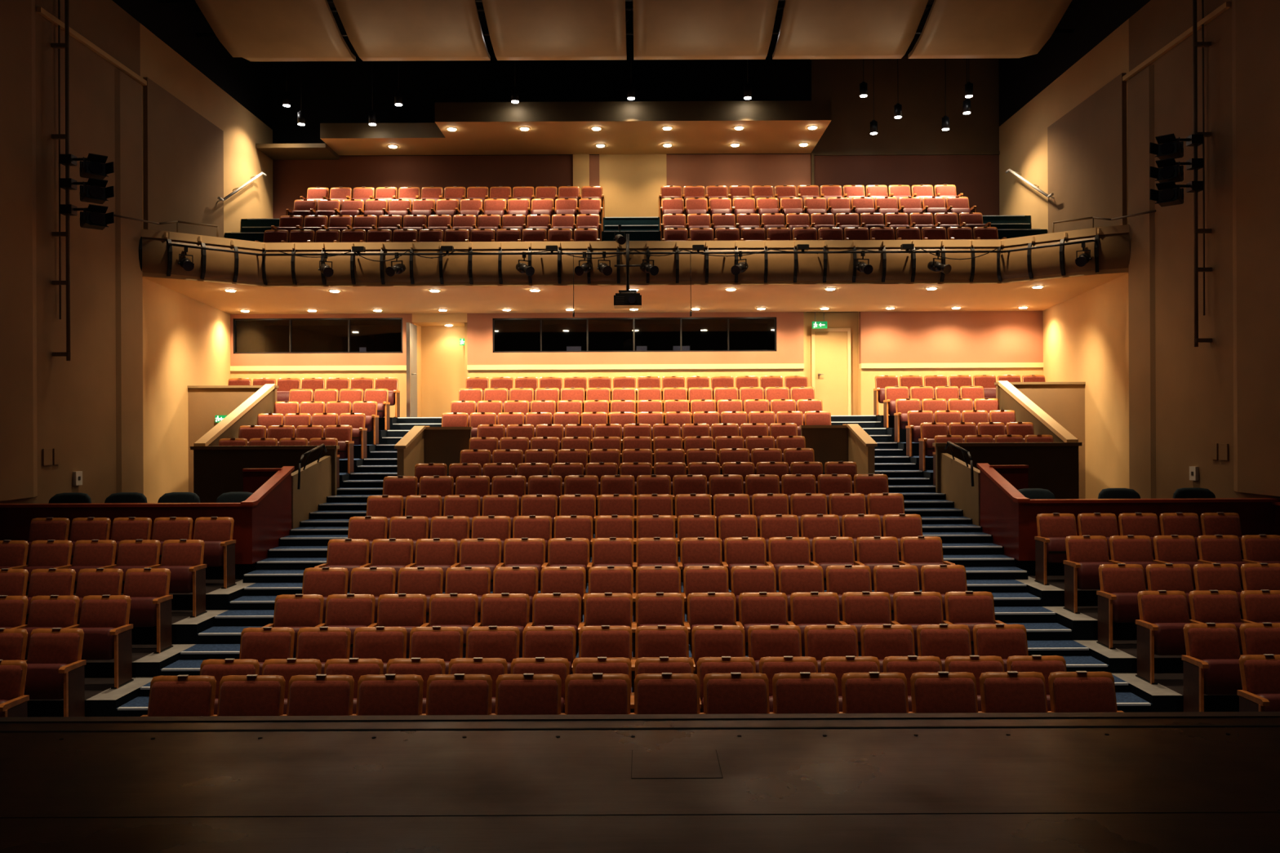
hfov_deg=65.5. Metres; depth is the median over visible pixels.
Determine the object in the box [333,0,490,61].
ceiling panel
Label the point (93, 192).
wall spotlight
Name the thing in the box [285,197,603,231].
seats
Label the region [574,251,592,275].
spotlight
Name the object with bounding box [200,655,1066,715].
seats
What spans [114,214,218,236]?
handrail
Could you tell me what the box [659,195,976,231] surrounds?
seats
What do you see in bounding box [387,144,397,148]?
recessed light
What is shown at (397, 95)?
pendant light
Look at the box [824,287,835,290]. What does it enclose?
recessed light
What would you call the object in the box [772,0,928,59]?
ceiling panel
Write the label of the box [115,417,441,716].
staircase
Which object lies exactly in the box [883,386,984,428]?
seats
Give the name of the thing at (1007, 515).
wall
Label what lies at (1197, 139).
boom
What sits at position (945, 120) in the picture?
pendant light
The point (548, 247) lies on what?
fixture
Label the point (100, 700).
floor
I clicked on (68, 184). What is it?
boom
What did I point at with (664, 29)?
ceiling panel
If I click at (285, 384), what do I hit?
seats
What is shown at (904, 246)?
fixture
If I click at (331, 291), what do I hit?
recessed light
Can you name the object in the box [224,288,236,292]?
recessed light
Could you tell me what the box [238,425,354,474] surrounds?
seats
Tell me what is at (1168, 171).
wall spotlight
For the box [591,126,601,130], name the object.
recessed light
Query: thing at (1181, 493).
armchair
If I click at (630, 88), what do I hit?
pendant light
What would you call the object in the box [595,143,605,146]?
recessed light
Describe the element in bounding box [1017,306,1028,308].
recessed light
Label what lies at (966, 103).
pendant light
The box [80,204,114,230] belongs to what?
wall spotlight
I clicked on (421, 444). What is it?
wall
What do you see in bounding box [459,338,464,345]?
exit sign
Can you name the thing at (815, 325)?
exit sign
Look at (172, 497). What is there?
armchair
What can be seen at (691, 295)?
microphone
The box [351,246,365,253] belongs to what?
fixture
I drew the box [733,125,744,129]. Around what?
recessed light
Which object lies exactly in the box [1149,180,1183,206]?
wall spotlight
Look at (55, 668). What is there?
seats
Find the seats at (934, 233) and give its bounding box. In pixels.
[662,226,1006,240]
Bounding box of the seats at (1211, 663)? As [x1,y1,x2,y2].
[1181,622,1279,711]
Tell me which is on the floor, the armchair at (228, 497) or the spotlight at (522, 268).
the armchair at (228, 497)
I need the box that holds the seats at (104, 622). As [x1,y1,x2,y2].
[0,595,133,688]
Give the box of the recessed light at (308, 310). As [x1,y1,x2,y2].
[306,309,317,311]
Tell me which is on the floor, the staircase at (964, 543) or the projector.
the staircase at (964, 543)
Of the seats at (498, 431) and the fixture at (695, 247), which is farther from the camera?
the fixture at (695, 247)
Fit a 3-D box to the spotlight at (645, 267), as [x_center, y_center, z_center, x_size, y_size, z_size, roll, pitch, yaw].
[0.173,-3.105,19.003,0.276,0.486,0.492,0,0,-29]
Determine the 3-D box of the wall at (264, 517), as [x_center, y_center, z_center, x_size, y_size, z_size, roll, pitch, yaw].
[-7.172,1.801,11.180,3.680,2.360,8.360,0,0,0]
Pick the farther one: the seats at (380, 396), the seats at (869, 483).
the seats at (380, 396)
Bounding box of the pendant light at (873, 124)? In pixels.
[870,58,877,134]
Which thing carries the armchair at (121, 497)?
on the floor
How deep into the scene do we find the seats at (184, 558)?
12.32 m
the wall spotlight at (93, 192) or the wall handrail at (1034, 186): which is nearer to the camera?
the wall spotlight at (93, 192)
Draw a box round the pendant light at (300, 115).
[297,61,305,125]
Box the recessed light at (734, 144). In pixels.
[729,142,739,146]
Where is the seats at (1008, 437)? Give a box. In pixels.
[933,434,1053,486]
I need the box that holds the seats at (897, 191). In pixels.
[658,184,963,217]
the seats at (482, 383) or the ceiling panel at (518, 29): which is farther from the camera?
the seats at (482, 383)
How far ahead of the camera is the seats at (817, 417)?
19.53 m
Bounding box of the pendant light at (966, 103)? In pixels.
[963,58,970,114]
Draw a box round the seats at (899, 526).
[347,513,922,563]
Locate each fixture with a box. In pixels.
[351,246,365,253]
[440,245,453,253]
[546,245,558,253]
[692,244,704,252]
[796,244,808,251]
[900,244,914,250]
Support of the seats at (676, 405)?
on the floor
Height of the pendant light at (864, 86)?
1.812 m
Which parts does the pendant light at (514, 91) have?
stem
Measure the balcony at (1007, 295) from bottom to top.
1.996 m
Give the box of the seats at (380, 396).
[288,388,390,430]
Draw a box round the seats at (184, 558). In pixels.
[0,539,207,617]
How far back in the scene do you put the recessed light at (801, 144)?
23.61 m
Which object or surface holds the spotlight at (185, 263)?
hanging from the bar
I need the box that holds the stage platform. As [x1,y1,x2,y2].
[0,711,1279,852]
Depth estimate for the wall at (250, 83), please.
20.75 m
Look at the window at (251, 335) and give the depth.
24.08 m
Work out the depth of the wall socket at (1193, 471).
15.85 m
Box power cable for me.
[279,248,997,262]
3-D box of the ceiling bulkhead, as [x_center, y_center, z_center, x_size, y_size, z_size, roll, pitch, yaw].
[-2.420,-6.854,23.125,13.240,0.530,2.650,0,0,0]
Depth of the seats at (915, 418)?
19.52 m
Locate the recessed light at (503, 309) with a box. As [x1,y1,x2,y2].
[502,308,511,311]
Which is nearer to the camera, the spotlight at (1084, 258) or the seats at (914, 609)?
the seats at (914, 609)
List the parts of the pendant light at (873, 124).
stem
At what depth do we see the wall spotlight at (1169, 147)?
15.32 m
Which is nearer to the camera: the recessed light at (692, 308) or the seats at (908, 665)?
the seats at (908, 665)
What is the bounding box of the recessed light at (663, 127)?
[662,126,672,129]
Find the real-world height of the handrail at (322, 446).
0.692 m
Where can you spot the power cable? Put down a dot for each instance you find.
(859, 248)
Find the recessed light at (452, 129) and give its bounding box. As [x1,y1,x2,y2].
[446,127,457,131]
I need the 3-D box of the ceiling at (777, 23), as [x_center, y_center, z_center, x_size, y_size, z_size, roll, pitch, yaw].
[-0.110,-9.200,13.850,18.400,0.200,21.700,0,0,0]
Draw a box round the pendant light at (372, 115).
[368,84,376,125]
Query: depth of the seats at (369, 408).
20.43 m
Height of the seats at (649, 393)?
0.905 m
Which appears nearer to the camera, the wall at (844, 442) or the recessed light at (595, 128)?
the wall at (844, 442)
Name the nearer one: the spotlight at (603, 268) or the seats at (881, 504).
the seats at (881, 504)
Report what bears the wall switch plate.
attached to the wall at (176, 142)
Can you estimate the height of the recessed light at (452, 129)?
0.030 m
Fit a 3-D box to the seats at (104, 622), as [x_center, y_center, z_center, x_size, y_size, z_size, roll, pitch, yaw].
[-7.070,2.258,10.424,3.364,0.905,0.417,0,0,0]
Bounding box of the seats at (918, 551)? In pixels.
[314,536,955,615]
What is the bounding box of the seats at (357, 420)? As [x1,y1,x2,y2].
[257,413,367,459]
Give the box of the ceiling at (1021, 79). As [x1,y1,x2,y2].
[998,0,1150,126]
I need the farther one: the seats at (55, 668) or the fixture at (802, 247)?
the fixture at (802, 247)
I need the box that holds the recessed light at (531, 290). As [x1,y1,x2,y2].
[528,288,540,291]
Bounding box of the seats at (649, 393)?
[457,386,814,413]
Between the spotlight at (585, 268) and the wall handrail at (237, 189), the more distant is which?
the wall handrail at (237, 189)
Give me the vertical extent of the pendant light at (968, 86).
1.832 m
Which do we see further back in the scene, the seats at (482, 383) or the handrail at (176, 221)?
the seats at (482, 383)
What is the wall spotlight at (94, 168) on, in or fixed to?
attached to the boom at (68, 184)
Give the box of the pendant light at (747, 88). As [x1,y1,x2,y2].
[743,59,751,99]
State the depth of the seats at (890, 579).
11.43 m
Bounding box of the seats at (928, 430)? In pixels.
[918,422,1034,471]
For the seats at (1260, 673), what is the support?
on the floor
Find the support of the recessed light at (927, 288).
attached to the balcony at (1007, 295)
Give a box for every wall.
[0,0,272,503]
[0,466,294,579]
[112,0,272,129]
[187,383,339,528]
[230,56,1043,417]
[394,426,472,476]
[799,423,877,474]
[932,380,1085,526]
[977,462,1279,576]
[999,0,1279,498]
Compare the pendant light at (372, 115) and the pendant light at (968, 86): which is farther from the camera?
the pendant light at (372, 115)
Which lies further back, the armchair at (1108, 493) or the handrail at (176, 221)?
the handrail at (176, 221)
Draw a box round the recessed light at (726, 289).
[724,288,736,290]
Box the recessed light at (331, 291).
[328,289,340,292]
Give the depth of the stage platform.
4.71 m
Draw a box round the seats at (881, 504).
[366,493,904,560]
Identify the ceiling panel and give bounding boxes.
[195,0,355,61]
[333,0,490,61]
[481,0,626,60]
[632,0,778,59]
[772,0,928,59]
[907,0,1071,58]
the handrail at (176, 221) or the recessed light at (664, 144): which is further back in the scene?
the recessed light at (664, 144)
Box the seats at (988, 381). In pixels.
[873,374,1045,415]
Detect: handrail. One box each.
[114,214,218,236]
[217,172,266,201]
[297,443,327,489]
[944,440,973,486]
[1005,168,1053,198]
[1052,209,1155,232]
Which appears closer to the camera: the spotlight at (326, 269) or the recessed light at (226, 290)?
the spotlight at (326, 269)
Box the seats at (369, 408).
[273,400,379,444]
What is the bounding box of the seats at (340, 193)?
[299,186,604,217]
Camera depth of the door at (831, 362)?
24.30 m
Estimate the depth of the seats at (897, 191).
23.22 m
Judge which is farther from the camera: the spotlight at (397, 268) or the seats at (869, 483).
the spotlight at (397, 268)
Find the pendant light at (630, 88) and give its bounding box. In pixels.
[626,10,635,99]
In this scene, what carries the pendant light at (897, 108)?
in the ceiling at (777, 23)
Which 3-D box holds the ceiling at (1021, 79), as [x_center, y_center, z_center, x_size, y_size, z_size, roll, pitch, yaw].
[8.969,-8.269,13.800,0.250,1.740,21.600,0,0,0]
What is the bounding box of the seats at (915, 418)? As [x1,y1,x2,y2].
[905,409,1016,457]
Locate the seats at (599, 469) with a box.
[414,461,857,495]
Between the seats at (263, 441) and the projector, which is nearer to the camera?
the seats at (263, 441)
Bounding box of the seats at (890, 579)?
[302,564,967,648]
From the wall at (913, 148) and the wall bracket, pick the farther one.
the wall at (913, 148)
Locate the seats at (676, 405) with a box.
[450,399,822,426]
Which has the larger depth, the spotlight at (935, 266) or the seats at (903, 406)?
the seats at (903, 406)
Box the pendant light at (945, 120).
[942,63,949,130]
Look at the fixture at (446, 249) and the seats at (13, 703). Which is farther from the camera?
the fixture at (446, 249)
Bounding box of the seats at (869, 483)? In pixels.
[382,473,888,516]
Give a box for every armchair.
[48,493,91,503]
[104,492,146,502]
[157,492,199,502]
[215,492,253,502]
[1017,488,1055,499]
[1097,488,1140,498]
[1173,488,1215,498]
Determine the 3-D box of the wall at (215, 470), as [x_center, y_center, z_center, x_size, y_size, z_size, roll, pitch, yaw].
[-7.164,0.571,18.276,2.205,2.920,6.828,0,0,-34]
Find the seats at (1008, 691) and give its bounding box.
[140,671,1124,716]
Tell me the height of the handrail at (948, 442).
0.692 m
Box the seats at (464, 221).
[271,213,601,242]
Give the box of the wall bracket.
[1211,443,1228,460]
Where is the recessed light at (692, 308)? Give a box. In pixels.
[691,307,700,310]
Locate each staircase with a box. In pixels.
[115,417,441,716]
[831,415,1152,712]
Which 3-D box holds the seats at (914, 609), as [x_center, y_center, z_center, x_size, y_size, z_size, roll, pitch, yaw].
[-0.060,2.228,10.424,7.764,0.905,0.417,0,0,0]
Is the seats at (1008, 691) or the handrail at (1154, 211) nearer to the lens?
the seats at (1008, 691)
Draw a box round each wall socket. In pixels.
[72,471,82,485]
[1189,466,1198,480]
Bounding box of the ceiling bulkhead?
[256,100,831,159]
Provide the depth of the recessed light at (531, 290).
19.84 m
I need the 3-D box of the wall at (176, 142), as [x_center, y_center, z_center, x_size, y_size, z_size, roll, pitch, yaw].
[-9.549,-2.008,9.800,1.260,10.600,29.600,0,0,0]
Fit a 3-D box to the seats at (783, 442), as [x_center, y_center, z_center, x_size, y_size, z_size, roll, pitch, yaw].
[-0.047,0.628,17.624,6.114,0.905,0.417,0,0,0]
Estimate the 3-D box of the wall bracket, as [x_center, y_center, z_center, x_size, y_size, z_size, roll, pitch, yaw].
[8.874,0.386,15.186,0.035,0.250,0.429,0,0,0]
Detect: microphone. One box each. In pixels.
[572,253,574,316]
[689,295,691,316]
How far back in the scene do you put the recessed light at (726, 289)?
19.84 m
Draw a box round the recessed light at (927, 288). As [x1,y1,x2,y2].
[925,287,937,289]
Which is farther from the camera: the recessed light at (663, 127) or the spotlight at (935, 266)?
the recessed light at (663, 127)
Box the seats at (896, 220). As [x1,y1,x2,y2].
[660,212,991,240]
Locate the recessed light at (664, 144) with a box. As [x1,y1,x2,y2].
[662,143,671,146]
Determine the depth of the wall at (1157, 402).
16.61 m
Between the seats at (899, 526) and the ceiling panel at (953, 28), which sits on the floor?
the seats at (899, 526)
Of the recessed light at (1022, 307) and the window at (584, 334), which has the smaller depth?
the recessed light at (1022, 307)
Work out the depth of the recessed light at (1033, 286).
19.70 m
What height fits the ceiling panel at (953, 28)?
2.850 m
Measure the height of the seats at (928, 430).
0.905 m
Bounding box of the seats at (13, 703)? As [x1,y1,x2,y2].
[0,659,29,717]
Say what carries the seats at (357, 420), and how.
on the floor
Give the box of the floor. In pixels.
[27,415,1242,716]
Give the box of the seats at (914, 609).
[261,591,1006,658]
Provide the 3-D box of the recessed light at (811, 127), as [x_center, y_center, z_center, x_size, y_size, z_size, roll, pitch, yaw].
[3.871,-6.702,22.300,0.227,0.030,0.227,0,0,0]
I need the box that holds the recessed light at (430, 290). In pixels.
[428,288,439,292]
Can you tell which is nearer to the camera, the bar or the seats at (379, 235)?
the bar
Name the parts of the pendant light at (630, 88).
stem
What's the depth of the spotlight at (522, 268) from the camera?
18.95 m
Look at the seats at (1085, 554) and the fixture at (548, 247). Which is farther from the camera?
the fixture at (548, 247)
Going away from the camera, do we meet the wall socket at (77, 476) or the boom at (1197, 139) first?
the boom at (1197, 139)
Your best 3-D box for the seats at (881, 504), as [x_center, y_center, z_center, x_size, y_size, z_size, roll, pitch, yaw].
[-0.064,1.418,14.024,7.764,0.905,0.417,0,0,0]
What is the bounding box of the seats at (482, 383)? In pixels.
[465,375,808,400]
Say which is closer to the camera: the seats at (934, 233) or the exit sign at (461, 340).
the seats at (934, 233)
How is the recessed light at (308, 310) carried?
attached to the balcony at (1007, 295)
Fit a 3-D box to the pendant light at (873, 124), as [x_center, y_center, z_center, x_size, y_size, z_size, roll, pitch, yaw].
[5.475,-7.993,23.300,0.170,2.262,0.170,0,0,0]
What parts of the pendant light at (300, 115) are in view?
stem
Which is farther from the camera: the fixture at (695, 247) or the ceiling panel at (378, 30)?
the fixture at (695, 247)
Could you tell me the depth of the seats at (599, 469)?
15.94 m
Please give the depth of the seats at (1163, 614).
10.51 m
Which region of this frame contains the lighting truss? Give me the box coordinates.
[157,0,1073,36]
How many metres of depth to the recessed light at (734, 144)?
23.59 m
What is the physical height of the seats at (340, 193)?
0.905 m
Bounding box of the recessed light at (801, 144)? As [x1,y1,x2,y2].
[798,142,808,146]
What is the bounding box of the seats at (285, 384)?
[227,377,399,417]
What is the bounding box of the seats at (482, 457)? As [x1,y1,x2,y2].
[459,448,814,475]
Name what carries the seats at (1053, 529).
on the floor
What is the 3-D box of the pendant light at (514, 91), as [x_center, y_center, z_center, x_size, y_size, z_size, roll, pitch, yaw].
[-2.705,-8.052,21.500,0.170,2.072,0.170,0,0,0]
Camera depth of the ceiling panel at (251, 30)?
15.96 m
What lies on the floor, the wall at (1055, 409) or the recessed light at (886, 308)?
the wall at (1055, 409)
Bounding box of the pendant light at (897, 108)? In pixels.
[893,58,902,118]
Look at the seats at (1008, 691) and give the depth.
7.83 m
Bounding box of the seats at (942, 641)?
[239,623,1028,693]
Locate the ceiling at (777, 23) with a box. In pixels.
[328,0,933,58]
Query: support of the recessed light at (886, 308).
attached to the balcony at (1007, 295)
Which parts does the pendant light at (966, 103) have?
stem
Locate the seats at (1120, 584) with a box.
[1096,563,1279,649]
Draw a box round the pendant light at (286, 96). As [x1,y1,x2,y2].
[282,90,290,106]
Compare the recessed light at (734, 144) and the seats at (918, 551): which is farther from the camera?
the recessed light at (734, 144)
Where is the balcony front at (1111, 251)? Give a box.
[138,224,1129,284]
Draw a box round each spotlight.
[79,153,114,179]
[80,177,114,204]
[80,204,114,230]
[177,247,194,271]
[318,253,333,276]
[385,252,405,276]
[515,251,534,275]
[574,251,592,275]
[596,251,612,275]
[613,224,626,244]
[640,251,658,275]
[730,250,748,275]
[854,250,872,274]
[927,249,951,274]
[1075,242,1091,266]
[1149,133,1183,159]
[1149,157,1183,182]
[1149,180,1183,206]
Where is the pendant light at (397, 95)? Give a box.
[394,67,402,106]
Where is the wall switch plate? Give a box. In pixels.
[42,448,60,465]
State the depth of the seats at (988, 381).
22.23 m
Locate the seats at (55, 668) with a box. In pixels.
[0,627,86,716]
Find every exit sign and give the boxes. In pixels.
[214,415,226,422]
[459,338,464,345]
[812,311,826,328]
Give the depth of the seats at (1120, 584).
11.42 m
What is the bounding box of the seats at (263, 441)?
[218,437,339,488]
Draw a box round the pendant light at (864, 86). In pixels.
[859,58,867,97]
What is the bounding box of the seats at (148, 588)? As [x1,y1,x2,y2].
[0,568,173,653]
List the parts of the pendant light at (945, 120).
stem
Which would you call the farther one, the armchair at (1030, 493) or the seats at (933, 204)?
the seats at (933, 204)
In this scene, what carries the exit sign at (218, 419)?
attached to the wall at (215, 470)
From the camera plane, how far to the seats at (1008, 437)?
17.75 m
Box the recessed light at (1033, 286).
[1031,285,1044,288]
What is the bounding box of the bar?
[168,239,1097,256]
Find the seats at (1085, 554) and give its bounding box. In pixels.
[1062,534,1279,613]
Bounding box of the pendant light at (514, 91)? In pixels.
[511,60,519,102]
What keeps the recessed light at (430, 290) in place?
attached to the balcony at (1007, 295)
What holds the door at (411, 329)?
in the wall at (913, 148)
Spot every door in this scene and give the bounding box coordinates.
[406,322,417,417]
[811,328,851,415]
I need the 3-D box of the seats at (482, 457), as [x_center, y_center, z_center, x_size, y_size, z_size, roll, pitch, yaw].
[-0.046,0.828,16.724,6.114,0.905,0.417,0,0,0]
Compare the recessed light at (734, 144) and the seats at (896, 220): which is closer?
the seats at (896, 220)
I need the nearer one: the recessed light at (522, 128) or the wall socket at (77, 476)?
the wall socket at (77, 476)
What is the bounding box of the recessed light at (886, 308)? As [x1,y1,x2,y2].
[884,306,895,309]
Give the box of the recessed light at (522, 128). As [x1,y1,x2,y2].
[519,126,529,130]
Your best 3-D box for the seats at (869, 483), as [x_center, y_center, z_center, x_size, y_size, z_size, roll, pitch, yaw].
[-0.065,1.188,14.924,7.764,0.905,0.417,0,0,0]
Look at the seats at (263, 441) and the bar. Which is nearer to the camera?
the seats at (263, 441)
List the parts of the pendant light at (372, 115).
stem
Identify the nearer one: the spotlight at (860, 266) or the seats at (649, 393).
the spotlight at (860, 266)
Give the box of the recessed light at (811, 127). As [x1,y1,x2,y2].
[807,125,817,129]
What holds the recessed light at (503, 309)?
attached to the balcony at (1007, 295)
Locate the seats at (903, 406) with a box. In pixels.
[893,398,999,442]
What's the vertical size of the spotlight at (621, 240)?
0.409 m
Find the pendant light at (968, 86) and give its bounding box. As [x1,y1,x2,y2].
[964,58,973,97]
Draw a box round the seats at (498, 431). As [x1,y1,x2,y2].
[476,422,797,453]
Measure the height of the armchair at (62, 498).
0.941 m
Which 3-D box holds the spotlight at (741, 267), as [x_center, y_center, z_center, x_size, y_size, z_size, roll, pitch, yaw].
[1.909,-3.113,19.003,0.276,0.486,0.492,0,0,29]
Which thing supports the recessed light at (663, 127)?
attached to the ceiling bulkhead
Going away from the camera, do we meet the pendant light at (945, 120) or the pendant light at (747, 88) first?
the pendant light at (747, 88)
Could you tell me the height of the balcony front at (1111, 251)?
0.840 m
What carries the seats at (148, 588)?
on the floor
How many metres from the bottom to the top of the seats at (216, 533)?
0.905 m
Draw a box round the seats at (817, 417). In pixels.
[441,410,831,439]
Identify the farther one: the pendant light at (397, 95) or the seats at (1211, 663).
the pendant light at (397, 95)
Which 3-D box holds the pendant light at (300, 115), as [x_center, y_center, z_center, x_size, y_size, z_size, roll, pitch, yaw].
[-7.805,-8.010,22.900,0.170,2.112,0.170,0,0,0]
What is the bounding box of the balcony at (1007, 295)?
[142,215,1128,314]
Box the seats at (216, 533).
[25,516,236,588]
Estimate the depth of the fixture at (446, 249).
18.96 m
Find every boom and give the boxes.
[50,0,87,360]
[1176,0,1212,346]
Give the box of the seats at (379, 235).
[254,227,599,242]
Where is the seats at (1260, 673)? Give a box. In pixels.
[1236,653,1279,711]
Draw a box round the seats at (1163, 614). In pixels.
[1135,590,1279,684]
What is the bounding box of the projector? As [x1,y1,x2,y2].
[613,233,641,308]
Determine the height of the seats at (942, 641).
0.905 m
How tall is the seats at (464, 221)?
0.905 m
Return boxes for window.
[233,317,402,353]
[492,316,776,352]
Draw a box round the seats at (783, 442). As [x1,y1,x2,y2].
[468,435,805,466]
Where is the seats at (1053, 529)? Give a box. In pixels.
[1034,512,1244,585]
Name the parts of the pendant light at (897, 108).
stem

